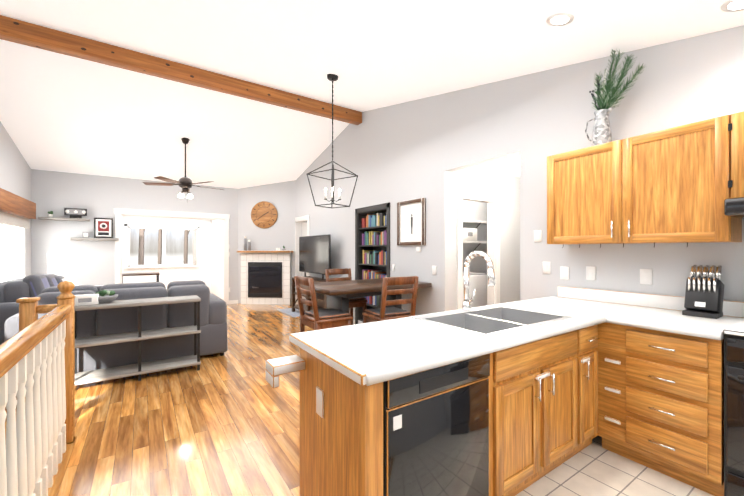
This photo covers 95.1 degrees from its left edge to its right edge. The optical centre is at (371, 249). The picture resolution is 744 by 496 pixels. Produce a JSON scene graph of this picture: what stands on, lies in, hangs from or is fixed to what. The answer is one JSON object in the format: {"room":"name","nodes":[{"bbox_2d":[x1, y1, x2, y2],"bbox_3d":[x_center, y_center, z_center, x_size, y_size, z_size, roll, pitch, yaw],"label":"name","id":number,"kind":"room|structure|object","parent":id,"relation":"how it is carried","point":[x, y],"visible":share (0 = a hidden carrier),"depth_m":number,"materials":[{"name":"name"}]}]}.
{"room":"kitchen and living room","nodes":[
{"label":"kitchen and living room","id":0,"kind":"room"},
{"bbox_2d":[0,121,30,276],"bbox_3d":[-3.616,0.663,2.117,0.140,6.550,10.580,0,0,-34],"label":"wall","id":1,"kind":"structure","parent":0,"point":[15,173],"depth_m":5.63,"materials":[{"name":"grey paint"}]},
{"bbox_2d":[0,225,24,281],"bbox_3d":[-5.825,0.035,5.452,0.170,1.070,1.540,0,0,-34],"label":"window","id":2,"kind":"structure","parent":1,"relation":"in","point":[19,252],"depth_m":5.98,"materials":[{"name":"white"}]},
{"bbox_2d":[0,188,35,228],"bbox_3d":[-5.604,-0.615,5.306,0.128,0.470,2.110,0,0,-34],"label":"valance","id":3,"kind":"object","parent":1,"relation":"attached to","point":[17,211],"visible":1,"depth_m":5.30,"materials":[{"name":"brown wood"}]},
{"bbox_2d":[31,169,237,300],"bbox_3d":[-4.452,-0.133,7.851,4.890,2.950,0.140,0,0,-34],"label":"wall","id":4,"kind":"structure","parent":0,"point":[55,249],"depth_m":6.93,"materials":[{"name":"grey paint"}]},
{"bbox_2d":[38,217,118,240],"bbox_3d":[-5.793,-0.406,6.763,1.210,0.425,0.158,0,0,-34],"label":"floating shelf","id":5,"kind":"object","parent":4,"relation":"attached to","point":[69,219],"visible":1,"depth_m":6.67,"materials":[{"name":"grey wood"}]},
{"bbox_2d":[64,208,86,217],"bbox_3d":[-5.859,-0.723,6.731,0.329,0.184,0.093,0,0,-34],"label":"decor","id":6,"kind":"object","parent":5,"relation":"on","point":[73,212],"depth_m":6.71,"materials":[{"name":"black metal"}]},
{"bbox_2d":[82,232,88,237],"bbox_3d":[-5.735,-0.295,6.814,0.092,0.102,0.093,0,0,-34],"label":"decor","id":7,"kind":"object","parent":5,"relation":"on","point":[85,234],"depth_m":6.81,"materials":[{"name":"white paper"}]},
{"bbox_2d":[94,217,112,237],"bbox_3d":[-5.500,-0.450,6.973,0.289,0.406,0.093,0,0,-34],"label":"decor","id":8,"kind":"object","parent":5,"relation":"on","point":[103,227],"depth_m":6.98,"materials":[{"name":"white paper"}]},
{"bbox_2d":[114,208,229,303],"bbox_3d":[-4.495,0.234,7.807,2.280,2.215,0.164,0,0,-34],"label":"door frame","id":9,"kind":"structure","parent":4,"relation":"attached to","point":[120,212],"depth_m":7.70,"materials":[{"name":"white wood"}]},
{"bbox_2d":[5,293,320,495],"bbox_3d":[-1.081,1.400,5.493,8.120,0.120,13.340,0,0,-34],"label":"floor","id":10,"kind":"structure","parent":0,"point":[227,423],"depth_m":2.58,"materials":[{"name":"brown wood"}]},
{"bbox_2d":[0,281,76,495],"bbox_3d":[-1.405,0.923,0.201,1.340,1.427,4.650,0,0,-34],"label":"stair railing","id":11,"kind":"object","parent":10,"relation":"on","point":[37,367],"visible":1,"depth_m":1.74,"materials":[{"name":"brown wood"}]},
{"bbox_2d":[0,274,94,343],"bbox_3d":[-4.812,0.831,5.050,1.000,1.017,2.300,0,0,-34],"label":"sofa","id":12,"kind":"object","parent":10,"relation":"on","point":[14,290],"visible":0.25,"depth_m":4.22,"materials":[{"name":"fabric"}]},
{"bbox_2d":[5,280,227,372],"bbox_3d":[-2.928,0.870,4.162,1.990,0.940,1.000,0,0,-34],"label":"sofa","id":13,"kind":"object","parent":10,"relation":"on","point":[213,325],"visible":0.65,"depth_m":3.84,"materials":[{"name":"fabric"}]},
{"bbox_2d":[75,295,200,385],"bbox_3d":[-2.460,0.939,3.603,1.120,0.800,0.330,0,0,-34],"label":"console table","id":14,"kind":"object","parent":10,"relation":"on","point":[139,368],"visible":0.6,"depth_m":3.54,"materials":[{"name":"grey wood"}]},
{"bbox_2d":[75,290,117,305],"bbox_3d":[-2.780,0.471,3.429,0.355,0.133,0.227,0,0,-34],"label":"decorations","id":15,"kind":"object","parent":14,"relation":"on","point":[102,296],"visible":0.98,"depth_m":3.34,"materials":[{"name":"green plant"}]},
{"bbox_2d":[122,272,159,282],"bbox_3d":[-5.850,0.967,8.572,0.820,0.750,0.600,0,0,-34],"label":"desk","id":16,"kind":"object","parent":10,"relation":"on","point":[157,274],"visible":0.33,"depth_m":8.49,"materials":[{"name":"brown wood"}]},
{"bbox_2d":[236,236,292,304],"bbox_3d":[-2.624,0.505,8.342,1.340,1.675,0.237,0,0,4],"label":"fireplace","id":17,"kind":"object","parent":10,"relation":"on","point":[265,276],"visible":1,"depth_m":8.33,"materials":[{"name":"white tile"},{"name":"wood"},{"name":"black metal"}]},
{"bbox_2d":[277,308,304,316],"bbox_3d":[-1.606,1.335,7.334,0.570,0.012,1.000,0,0,-34],"label":"runner rug","id":18,"kind":"object","parent":10,"relation":"on","point":[288,311],"visible":0.5,"depth_m":7.21,"materials":[{"name":"grey fabric"}]},
{"bbox_2d":[292,276,325,311],"bbox_3d":[-1.081,0.966,6.753,0.450,0.750,1.650,0,0,-34],"label":"tv stand","id":19,"kind":"object","parent":10,"relation":"on","point":[321,300],"visible":0.17,"depth_m":7.01,"materials":[{"name":"brown wood"}]},
{"bbox_2d":[299,234,330,279],"bbox_3d":[-1.202,0.150,6.986,0.230,0.878,1.470,0,0,-34],"label":"tv","id":20,"kind":"object","parent":19,"relation":"on","point":[315,254],"visible":0.94,"depth_m":6.86,"materials":[{"name":"black plastic"}]},
{"bbox_2d":[294,276,352,331],"bbox_3d":[-0.523,0.810,3.650,0.497,1.058,0.440,0,0,-34],"label":"chair","id":21,"kind":"object","parent":10,"relation":"on","point":[315,318],"visible":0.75,"depth_m":3.53,"materials":[{"name":"brown wood"}]},
{"bbox_2d":[325,268,367,324],"bbox_3d":[-0.378,0.811,4.880,0.440,1.058,0.497,0,0,-34],"label":"chair","id":22,"kind":"object","parent":10,"relation":"on","point":[358,302],"visible":0.29,"depth_m":4.95,"materials":[{"name":"brown wood"}]},
{"bbox_2d":[300,278,431,328],"bbox_3d":[-0.093,0.885,4.386,1.480,0.910,0.920,0,0,-34],"label":"dining table","id":23,"kind":"object","parent":10,"relation":"on","point":[338,294],"visible":0.25,"depth_m":4.08,"materials":[{"name":"brown wood"}]},
{"bbox_2d":[355,202,389,324],"bbox_3d":[0.123,0.305,5.715,0.336,2.062,1.012,0,0,-34],"label":"shelf","id":24,"kind":"object","parent":10,"relation":"on","point":[372,242],"visible":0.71,"depth_m":5.78,"materials":[{"name":"grey wood"}]},
{"bbox_2d":[362,276,418,322],"bbox_3d":[0.196,0.810,3.739,0.440,1.058,0.496,0,0,-28],"label":"chair","id":25,"kind":"object","parent":10,"relation":"on","point":[382,313],"visible":0.62,"depth_m":3.59,"materials":[{"name":"brown wood"}]},
{"bbox_2d":[463,266,486,307],"bbox_3d":[1.556,0.816,5.759,0.650,1.050,0.630,0,0,-34],"label":"washer","id":26,"kind":"object","parent":10,"relation":"on","point":[478,282],"visible":0.06,"depth_m":5.49,"materials":[{"name":"white metal"}]},
{"bbox_2d":[122,215,210,292],"bbox_3d":[-6.031,0.143,10.091,2.280,2.400,0.120,0,0,-34],"label":"wall","id":27,"kind":"structure","parent":0,"point":[209,273],"depth_m":10.15,"materials":[{"name":"white paint"}]},
{"bbox_2d":[125,224,199,270],"bbox_3d":[-6.103,-0.072,9.982,1.880,1.310,0.160,0,0,-34],"label":"sunroom window","id":28,"kind":"structure","parent":27,"relation":"in","point":[196,246],"depth_m":9.98,"materials":[{"name":"plastic"},{"name":"white painted wood"}]},
{"bbox_2d":[211,220,222,298],"bbox_3d":[-4.298,0.143,9.686,0.120,2.400,2.730,0,0,-34],"label":"wall","id":29,"kind":"structure","parent":0,"point":[216,225],"depth_m":9.83,"materials":[{"name":"white paint"}]},
{"bbox_2d":[238,180,295,303],"bbox_3d":[-2.616,-0.218,8.463,1.160,3.120,0.900,0,0,-34],"label":"wall","id":30,"kind":"structure","parent":0,"point":[281,198],"depth_m":8.46,"materials":[{"name":"grey paint"}]},
{"bbox_2d":[251,201,277,227],"bbox_3d":[-2.677,-0.868,8.441,0.670,0.670,0.047,0,0,4],"label":"wall clock","id":31,"kind":"object","parent":30,"relation":"attached to","point":[264,214],"visible":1,"depth_m":8.43,"materials":[{"name":"brown wood"}]},
{"bbox_2d":[0,0,743,188],"bbox_3d":[-1.081,-1.750,5.495,8.120,1.540,13.340,0,0,-34],"label":"ceiling","id":32,"kind":"structure","parent":0,"point":[63,113],"depth_m":3.80,"materials":[{"name":"white paint"}]},
{"bbox_2d":[0,15,361,124],"bbox_3d":[-2.236,-2.288,4.569,4.886,0.188,0.152,0,0,-34],"label":"ridge beam","id":33,"kind":"structure","parent":32,"relation":"attached to","point":[35,35],"depth_m":4.21,"materials":[{"name":"brown wood"}]},
{"bbox_2d":[143,137,222,202],"bbox_3d":[-3.352,-1.418,6.134,1.306,1.157,1.284,0,0,-34],"label":"ceiling fan","id":34,"kind":"object","parent":32,"relation":"hanging from","point":[185,183],"visible":1,"depth_m":6.03,"materials":[{"name":"brown metal"}]},
{"bbox_2d":[307,74,357,207],"bbox_3d":[-0.477,-1.315,4.117,0.445,1.585,0.445,0,0,36],"label":"pendant lantern","id":35,"kind":"object","parent":32,"relation":"hanging from","point":[332,77],"visible":1,"depth_m":4.11,"materials":[{"name":"black metal"},{"name":"glass"}]},
{"bbox_2d":[546,13,573,25],"bbox_3d":[1.286,-1.577,2.327,0.168,0.046,0.166,0,0,-43],"label":"recessed light","id":36,"kind":"object","parent":32,"relation":"in","point":[559,19],"depth_m":2.32,"materials":[{"name":"white"}]},
{"bbox_2d":[721,0,743,11],"bbox_3d":[2.112,-1.410,1.943,0.168,0.046,0.166,0,0,-43],"label":"recessed light","id":37,"kind":"object","parent":32,"relation":"in","point":[730,5],"depth_m":1.97,"materials":[{"name":"white"}]},
{"bbox_2d":[453,168,519,309],"bbox_3d":[2.220,0.120,5.224,2.950,2.440,0.120,0,0,-34],"label":"wall","id":38,"kind":"structure","parent":0,"point":[506,188],"depth_m":4.75,"materials":[{"name":"grey paint"}]},
{"bbox_2d":[457,189,499,309],"bbox_3d":[1.433,0.275,4.682,0.880,2.130,0.138,0,0,-34],"label":"door frame","id":39,"kind":"structure","parent":38,"relation":"attached to","point":[491,200],"depth_m":4.83,"materials":[{"name":"white wood"}]},
{"bbox_2d":[296,25,743,323],"bbox_3d":[0.553,-0.635,4.932,0.140,3.950,10.580,0,0,-34],"label":"wall","id":40,"kind":"structure","parent":0,"point":[426,147],"depth_m":3.34,"materials":[{"name":"grey paint"}]},
{"bbox_2d":[229,300,354,324],"bbox_3d":[-2.388,1.295,4.792,4.888,0.090,7.240,0,0,-34],"label":"baseboard","id":41,"kind":"structure","parent":40,"relation":"attached to","point":[233,301],"depth_m":8.42,"materials":[{"name":"white wood"}]},
{"bbox_2d":[295,215,308,303],"bbox_3d":[-1.616,0.275,8.128,0.158,2.135,0.876,0,0,-34],"label":"door frame","id":42,"kind":"structure","parent":40,"relation":"attached to","point":[301,228],"depth_m":8.20,"materials":[{"name":"white wood"}]},
{"bbox_2d":[397,197,425,245],"bbox_3d":[0.545,-0.380,4.788,0.030,0.640,0.590,0,0,-34],"label":"framed picture","id":43,"kind":"object","parent":40,"relation":"attached to","point":[411,222],"visible":1,"depth_m":4.77,"materials":[{"name":"white paper"}]},
{"bbox_2d":[432,266,436,274],"bbox_3d":[0.809,0.265,4.416,0.011,0.116,0.076,0,0,-34],"label":"light switch","id":44,"kind":"object","parent":40,"relation":"attached to","point":[434,268],"depth_m":4.40,"materials":[{"name":"white plastic"}]},
{"bbox_2d":[463,219,486,253],"bbox_3d":[1.440,-0.212,5.887,2.300,0.614,0.300,0,0,-34],"label":"shelf","id":45,"kind":"object","parent":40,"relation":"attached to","point":[469,235],"visible":0.17,"depth_m":5.94,"materials":[{"name":"white wood"}]},
{"bbox_2d":[534,230,541,241],"bbox_3d":[1.590,-0.131,3.260,0.010,0.116,0.076,0,0,-34],"label":"electrical outlet plate","id":46,"kind":"object","parent":40,"relation":"attached to","point":[537,233],"depth_m":3.25,"materials":[{"name":"white plastic"}]},
{"bbox_2d":[543,262,550,273],"bbox_3d":[1.637,0.169,3.190,0.010,0.116,0.076,0,0,-34],"label":"electrical outlet plate","id":47,"kind":"object","parent":40,"relation":"attached to","point":[546,265],"depth_m":3.18,"materials":[{"name":"white plastic"}]},
{"bbox_2d":[560,266,568,279],"bbox_3d":[1.729,0.209,3.054,0.010,0.116,0.076,0,0,-34],"label":"electrical outlet plate","id":48,"kind":"object","parent":40,"relation":"attached to","point":[564,271],"depth_m":3.05,"materials":[{"name":"white plastic"}]},
{"bbox_2d":[586,266,595,279],"bbox_3d":[1.850,0.199,2.875,0.010,0.116,0.076,0,0,-34],"label":"electrical outlet plate","id":49,"kind":"object","parent":40,"relation":"attached to","point":[590,270],"depth_m":2.87,"materials":[{"name":"white plastic"}]},
{"bbox_2d":[547,111,743,246],"bbox_3d":[1.924,-0.419,2.487,0.316,0.742,1.148,0,0,-34],"label":"upper cabinet","id":50,"kind":"object","parent":40,"relation":"attached to","point":[680,184],"depth_m":2.28,"materials":[{"name":"brown wood"}]},
{"bbox_2d":[585,49,644,145],"bbox_3d":[1.853,-1.167,2.614,0.136,0.756,0.400,0,0,-34],"label":"potted plant","id":51,"kind":"object","parent":50,"relation":"on","point":[601,133],"visible":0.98,"depth_m":2.62,"materials":[{"name":"green plant"}]},
{"bbox_2d":[724,197,743,218],"bbox_3d":[2.349,-0.234,1.688,0.506,0.093,0.763,0,0,-34],"label":"range hood","id":52,"kind":"object","parent":50,"relation":"attached to","point":[733,207],"visible":1,"depth_m":1.83,"materials":[{"name":"black"}]},
{"bbox_2d":[640,269,651,284],"bbox_3d":[2.062,0.203,2.561,0.010,0.116,0.076,0,0,-34],"label":"electrical outlet plate","id":53,"kind":"object","parent":40,"relation":"attached to","point":[646,276],"depth_m":2.56,"materials":[{"name":"white plastic"}]},
{"bbox_2d":[515,436,713,495],"bbox_3d":[1.586,1.398,1.176,2.630,0.120,3.200,0,0,-34],"label":"floor","id":54,"kind":"structure","parent":0,"point":[594,468],"depth_m":1.97,"materials":[{"name":"beige tile"}]},
{"bbox_2d":[314,323,497,495],"bbox_3d":[0.141,0.905,1.667,0.615,0.865,0.609,0,0,-34],"label":"base cabinet","id":55,"kind":"object","parent":54,"relation":"on","point":[405,409],"depth_m":1.39,"materials":[{"name":"brown wood"}]},
{"bbox_2d":[514,327,597,449],"bbox_3d":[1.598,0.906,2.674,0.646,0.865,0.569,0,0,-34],"label":"base cabinet","id":56,"kind":"object","parent":54,"relation":"on","point":[558,396],"depth_m":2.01,"materials":[{"name":"brown wood"}]},
{"bbox_2d":[598,323,723,495],"bbox_3d":[1.921,0.905,2.196,0.646,0.865,0.586,0,0,-34],"label":"base cabinet","id":57,"kind":"object","parent":54,"relation":"on","point":[661,394],"depth_m":1.97,"materials":[{"name":"brown wood"}]},
{"bbox_2d":[490,295,633,350],"bbox_3d":[1.151,0.448,2.376,1.721,0.040,0.695,0,0,-34],"label":"countertop","id":58,"kind":"structure","parent":57,"relation":"on","point":[586,312],"depth_m":2.21,"materials":[{"name":"white stone"}]},
{"bbox_2d":[458,251,495,310],"bbox_3d":[0.750,0.220,2.325,0.134,0.408,0.264,0,0,-34],"label":"faucet","id":59,"kind":"object","parent":58,"relation":"on","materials":[{"name":"silver metal"}]},
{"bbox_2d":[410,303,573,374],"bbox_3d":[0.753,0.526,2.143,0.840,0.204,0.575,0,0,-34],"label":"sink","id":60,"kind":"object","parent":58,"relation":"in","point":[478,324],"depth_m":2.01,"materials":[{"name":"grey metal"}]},
{"bbox_2d":[606,307,743,342],"bbox_3d":[1.929,0.448,2.162,0.671,0.040,0.529,0,0,-34],"label":"countertop","id":61,"kind":"structure","parent":57,"relation":"on","point":[648,318],"depth_m":2.05,"materials":[{"name":"white stone"}]},
{"bbox_2d":[682,265,723,318],"bbox_3d":[2.164,0.264,2.218,0.214,0.324,0.160,0,0,-34],"label":"knife block","id":62,"kind":"object","parent":61,"relation":"on","point":[704,294],"visible":0.98,"depth_m":2.19,"materials":[{"name":"black plastic"},{"name":"stainless steel"}]},
{"bbox_2d":[723,320,743,495],"bbox_3d":[2.275,0.773,1.611,0.680,1.130,0.760,0,0,-34],"label":"range","id":63,"kind":"object","parent":54,"relation":"on","point":[734,410],"visible":1,"depth_m":1.74,"materials":[{"name":"black enamelled metal"},{"name":"black glass"},{"name":"stainless steel"}]},
{"label":"outside","id":64,"kind":"structure","parent":0,"visible":0},
{"bbox_2d":[0,224,192,264],"bbox_3d":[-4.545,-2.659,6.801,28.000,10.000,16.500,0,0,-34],"label":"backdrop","id":65,"kind":"structure","parent":64,"point":[174,246],"depth_m":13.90,"materials":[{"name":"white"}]},
{"bbox_3d":[-7.146,1.894,10.652,28.000,0.100,7.200,0,0,-34],"label":"ground","id":66,"kind":"structure","parent":64,"visible":0},
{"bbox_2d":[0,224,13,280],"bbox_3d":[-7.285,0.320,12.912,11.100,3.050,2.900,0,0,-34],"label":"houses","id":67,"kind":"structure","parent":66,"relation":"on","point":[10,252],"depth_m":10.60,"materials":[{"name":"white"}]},
{"bbox_2d":[138,229,189,264],"bbox_3d":[-7.498,-0.905,11.617,4.718,5.503,1.970,0,0,-34],"label":"trees","id":68,"kind":"object","parent":66,"relation":"on","point":[141,248],"visible":0.04,"depth_m":12.29,"materials":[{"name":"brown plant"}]}
]}

